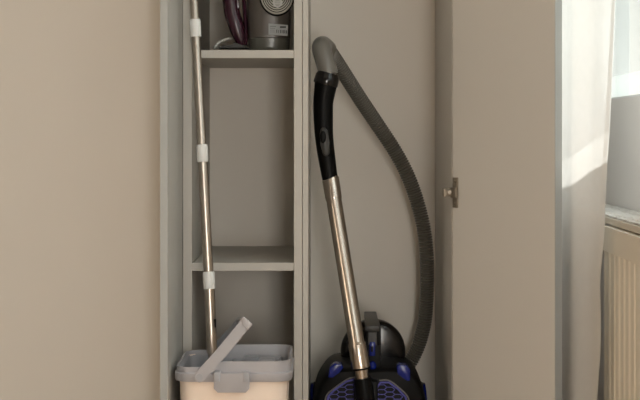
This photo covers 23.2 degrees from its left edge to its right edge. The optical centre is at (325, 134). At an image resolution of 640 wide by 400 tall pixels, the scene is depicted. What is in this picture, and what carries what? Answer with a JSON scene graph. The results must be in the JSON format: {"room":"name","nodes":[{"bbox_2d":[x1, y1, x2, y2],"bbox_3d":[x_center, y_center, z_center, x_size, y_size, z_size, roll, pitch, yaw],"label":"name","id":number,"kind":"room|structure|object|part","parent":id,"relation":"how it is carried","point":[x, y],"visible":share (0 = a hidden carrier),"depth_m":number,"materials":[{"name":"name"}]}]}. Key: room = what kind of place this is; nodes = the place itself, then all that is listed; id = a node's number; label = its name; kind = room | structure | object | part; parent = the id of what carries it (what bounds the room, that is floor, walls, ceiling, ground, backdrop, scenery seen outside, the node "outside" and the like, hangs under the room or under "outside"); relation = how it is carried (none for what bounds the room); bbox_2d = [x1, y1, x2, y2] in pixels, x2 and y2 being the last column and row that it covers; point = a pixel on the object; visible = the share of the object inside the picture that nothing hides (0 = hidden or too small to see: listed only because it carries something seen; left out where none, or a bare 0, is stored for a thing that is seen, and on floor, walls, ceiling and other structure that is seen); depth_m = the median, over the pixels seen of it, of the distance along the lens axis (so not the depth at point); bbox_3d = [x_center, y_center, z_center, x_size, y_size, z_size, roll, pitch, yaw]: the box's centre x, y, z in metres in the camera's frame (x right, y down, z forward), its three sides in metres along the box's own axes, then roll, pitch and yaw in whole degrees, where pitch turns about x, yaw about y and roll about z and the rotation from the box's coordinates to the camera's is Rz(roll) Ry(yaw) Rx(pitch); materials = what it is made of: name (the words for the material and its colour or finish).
{"room":"utility room","nodes":[
{"label":"utility room","id":0,"kind":"room"},
{"bbox_2d":[597,0,639,399],"bbox_3d":[0.680,-0.550,1.110,0.160,2.500,4.820,0,0,0],"label":"wall","id":1,"kind":"structure","parent":0,"point":[623,163],"depth_m":3.21,"materials":[{"name":"paint"}]},
{"bbox_2d":[603,226,639,399],"bbox_3d":[0.550,0.431,2.108,0.100,0.536,1.422,0,0,0],"label":"radiator","id":2,"kind":"object","parent":1,"relation":"attached to","point":[621,247],"visible":0.87,"depth_m":2.66,"materials":[{"name":"beige metal"}]},
{"bbox_2d":[605,215,639,233],"bbox_3d":[0.554,0.155,2.375,0.090,0.012,2.150,0,0,0],"label":"trim","id":3,"kind":"structure","parent":1,"relation":"attached to","point":[632,227],"depth_m":2.68,"materials":[{"name":"beige stone"}]},
{"bbox_2d":[605,204,639,224],"bbox_3d":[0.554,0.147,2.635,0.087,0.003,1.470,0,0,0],"label":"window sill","id":4,"kind":"structure","parent":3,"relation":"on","point":[631,216],"depth_m":2.89,"materials":[{"name":"white stone"}]},
{"bbox_2d":[611,0,639,98],"bbox_3d":[0.635,-0.811,1.695,0.060,1.477,3.490,0,0,0],"label":"window","id":5,"kind":"structure","parent":1,"relation":"in","point":[621,54],"depth_m":3.41,"materials":[{"name":"white paint"}]},
{"bbox_3d":[-0.770,0.750,1.110,3.060,0.100,5.020,0,0,0],"label":"floor","id":6,"kind":"structure","parent":0,"visible":0},
{"bbox_2d":[0,0,182,399],"bbox_3d":[-0.699,-0.425,3.224,0.842,2.250,0.487,0,0,0],"label":"wall","id":7,"kind":"structure","parent":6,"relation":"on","point":[80,79],"depth_m":2.98,"materials":[{"name":"beige paint"}]},
{"bbox_3d":[-0.285,-0.425,3.233,0.016,2.250,0.467,0,0,0],"label":"panel","id":8,"kind":"part","parent":7,"relation":"part of","materials":[{"name":"beige paint"}]},
{"bbox_2d":[175,317,293,399],"bbox_3d":[-0.164,0.509,2.851,0.209,0.382,0.248,0,0,0],"label":"bucket","id":9,"kind":"object","parent":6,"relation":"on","point":[234,371],"visible":1,"depth_m":2.75,"materials":[{"name":"beige plastic"}]},
{"bbox_2d":[189,0,216,358],"bbox_3d":[-0.229,-0.121,2.886,0.089,1.406,0.160,0,0,0],"label":"mop","id":10,"kind":"object","parent":9,"relation":"in","point":[195,22],"visible":0.97,"depth_m":2.89,"materials":[{"name":"silver metal"}]},
{"bbox_3d":[-0.181,0.377,2.732,0.099,0.112,0.006,0,0,0],"label":"handle","id":11,"kind":"part","parent":9,"relation":"part of","materials":[{"name":"grey plastic"}]},
{"bbox_3d":[-0.192,0.387,2.950,0.088,0.081,0.009,0,0,36],"label":"handle arm","id":12,"kind":"part","parent":9,"relation":"part of","materials":[{"name":"grey plastic"}]},
{"bbox_2d":[232,355,280,360],"bbox_3d":[-0.127,0.488,2.856,0.102,0.144,0.202,0,0,0],"label":"tray","id":13,"kind":"object","parent":9,"relation":"on","point":[234,357],"depth_m":2.92,"materials":[{"name":"grey plastic"}]},
{"bbox_2d":[160,0,561,399],"bbox_3d":[0.066,-0.425,3.090,0.709,2.250,0.754,0,0,0],"label":"wardrobe","id":14,"kind":"object","parent":6,"relation":"on","point":[470,91],"visible":0.93,"depth_m":3.08,"materials":[{"name":"grey"}]},
{"bbox_3d":[-0.282,-0.449,2.854,0.013,2.197,0.278,0,0,0],"label":"door","id":15,"kind":"part","parent":14,"relation":"part of","materials":[{"name":"beige laminate"}]},
{"bbox_3d":[-0.266,-0.425,3.233,0.018,2.250,0.467,0,0,0],"label":"panel","id":16,"kind":"part","parent":14,"relation":"part of","materials":[{"name":"grey wood"}]},
{"bbox_2d":[192,246,293,270],"bbox_3d":[-0.160,0.254,3.228,0.196,0.016,0.453,0,0,0],"label":"shelf","id":17,"kind":"object","parent":14,"relation":"attached to","point":[225,258],"depth_m":3.10,"materials":[{"name":"grey wood"}]},
{"bbox_2d":[201,50,293,67],"bbox_3d":[-0.160,-0.156,3.228,0.196,0.016,0.453,0,0,0],"label":"shelf","id":18,"kind":"object","parent":14,"relation":"attached to","point":[210,58],"depth_m":3.02,"materials":[{"name":"grey wood"}]},
{"bbox_2d":[212,0,293,49],"bbox_3d":[-0.142,-0.277,3.123,0.164,0.225,0.165,0,0,0],"label":"steamer","id":19,"kind":"object","parent":14,"relation":"on","point":[268,25],"visible":0.98,"depth_m":3.06,"materials":[{"name":"grey plastic"}]},
{"bbox_3d":[-0.190,-0.181,3.140,0.051,0.026,0.164,0,0,27],"label":"power cord","id":20,"kind":"part","parent":19,"relation":"part of","materials":[{"name":"white plastic"}]},
{"bbox_3d":[-0.184,-0.260,3.085,0.053,0.172,0.030,0,0,0],"label":"handle","id":21,"kind":"part","parent":19,"relation":"part of","materials":[{"name":"purple plastic"}]},
{"bbox_3d":[-0.113,-0.177,3.100,0.082,0.026,0.082,0,0,0],"label":"water tank","id":22,"kind":"part","parent":19,"relation":"part of","materials":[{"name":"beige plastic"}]},
{"bbox_3d":[-0.096,-0.273,3.045,0.065,0.076,0.009,0,0,0],"label":"steam plate","id":23,"kind":"part","parent":19,"relation":"part of","materials":[{"name":"grey"}]},
{"bbox_2d":[270,26,286,33],"bbox_3d":[-0.093,-0.206,3.056,0.033,0.014,0.001,0,0,0],"label":"print","id":24,"kind":"object","parent":19,"relation":"attached to","point":[273,29],"depth_m":3.06,"materials":[{"name":"grey paper"}]},
{"bbox_3d":[-0.008,-0.447,3.461,0.500,2.174,0.012,0,0,0],"label":"panel","id":25,"kind":"part","parent":14,"relation":"part of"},
{"bbox_2d":[310,36,433,399],"bbox_3d":[0.100,0.220,3.185,0.265,0.838,0.410,0,0,0],"label":"vacuum cleaner","id":26,"kind":"object","parent":14,"relation":"on","point":[372,363],"visible":1,"depth_m":3.07,"materials":[{"name":"black plastic"}]},
{"bbox_2d":[325,377,354,399],"bbox_3d":[0.034,0.527,3.031,0.076,0.118,0.010,0,0,0],"label":"grille","id":27,"kind":"object","parent":26,"relation":"attached to","point":[336,388],"depth_m":3.03,"materials":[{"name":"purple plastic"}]},
{"bbox_2d":[354,376,374,399],"bbox_3d":[0.076,0.512,3.000,0.045,0.094,0.038,0,0,0],"label":"socket","id":28,"kind":"object","parent":26,"relation":"attached to","point":[364,386],"depth_m":2.99,"materials":[{"name":"black plastic"}]},
{"bbox_3d":[0.090,0.375,3.140,0.028,0.018,0.190,0,0,0],"label":"carry handle","id":29,"kind":"part","parent":26,"relation":"part of","materials":[{"name":"black plastic"}]},
{"bbox_3d":[0.091,0.398,3.052,0.018,0.025,0.008,0,0,0],"label":"recess panel","id":30,"kind":"part","parent":26,"relation":"part of","materials":[{"name":"black plastic"}]},
{"bbox_3d":[0.093,0.435,3.123,0.029,0.119,0.154,0,0,0],"label":"handle post","id":31,"kind":"part","parent":26,"relation":"part of","materials":[{"name":"black plastic"}]},
{"bbox_2d":[378,379,408,399],"bbox_3d":[0.127,0.530,3.031,0.075,0.112,0.010,0,0,0],"label":"grille","id":32,"kind":"object","parent":26,"relation":"attached to","point":[388,389],"depth_m":3.03,"materials":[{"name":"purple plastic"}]},
{"bbox_3d":[0.250,-0.425,3.236,0.016,2.250,0.463,0,0,0],"label":"panel","id":33,"kind":"part","parent":14,"relation":"part of","materials":[{"name":"beige laminate"}]},
{"bbox_3d":[0.331,-0.449,2.884,0.017,2.197,0.275,0,0,-36],"label":"door","id":34,"kind":"part","parent":14,"relation":"part of","materials":[{"name":"beige laminate"}]},
{"bbox_3d":[-0.770,-1.850,1.110,3.060,0.100,5.020,0,0,0],"label":"ceiling","id":35,"kind":"structure","parent":0,"visible":0},
{"bbox_3d":[0.465,-1.645,2.330,0.070,0.030,2.260,0,0,0],"label":"rail","id":36,"kind":"object","parent":35,"relation":"attached to","visible":0},
{"bbox_2d":[562,0,614,399],"bbox_3d":[0.420,-0.480,3.012,0.061,2.300,0.776,0,0,-7],"label":"curtain","id":37,"kind":"object","parent":36,"relation":"hanging from","point":[588,26],"visible":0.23,"depth_m":2.76,"materials":[{"name":"white fabric"}]}
]}

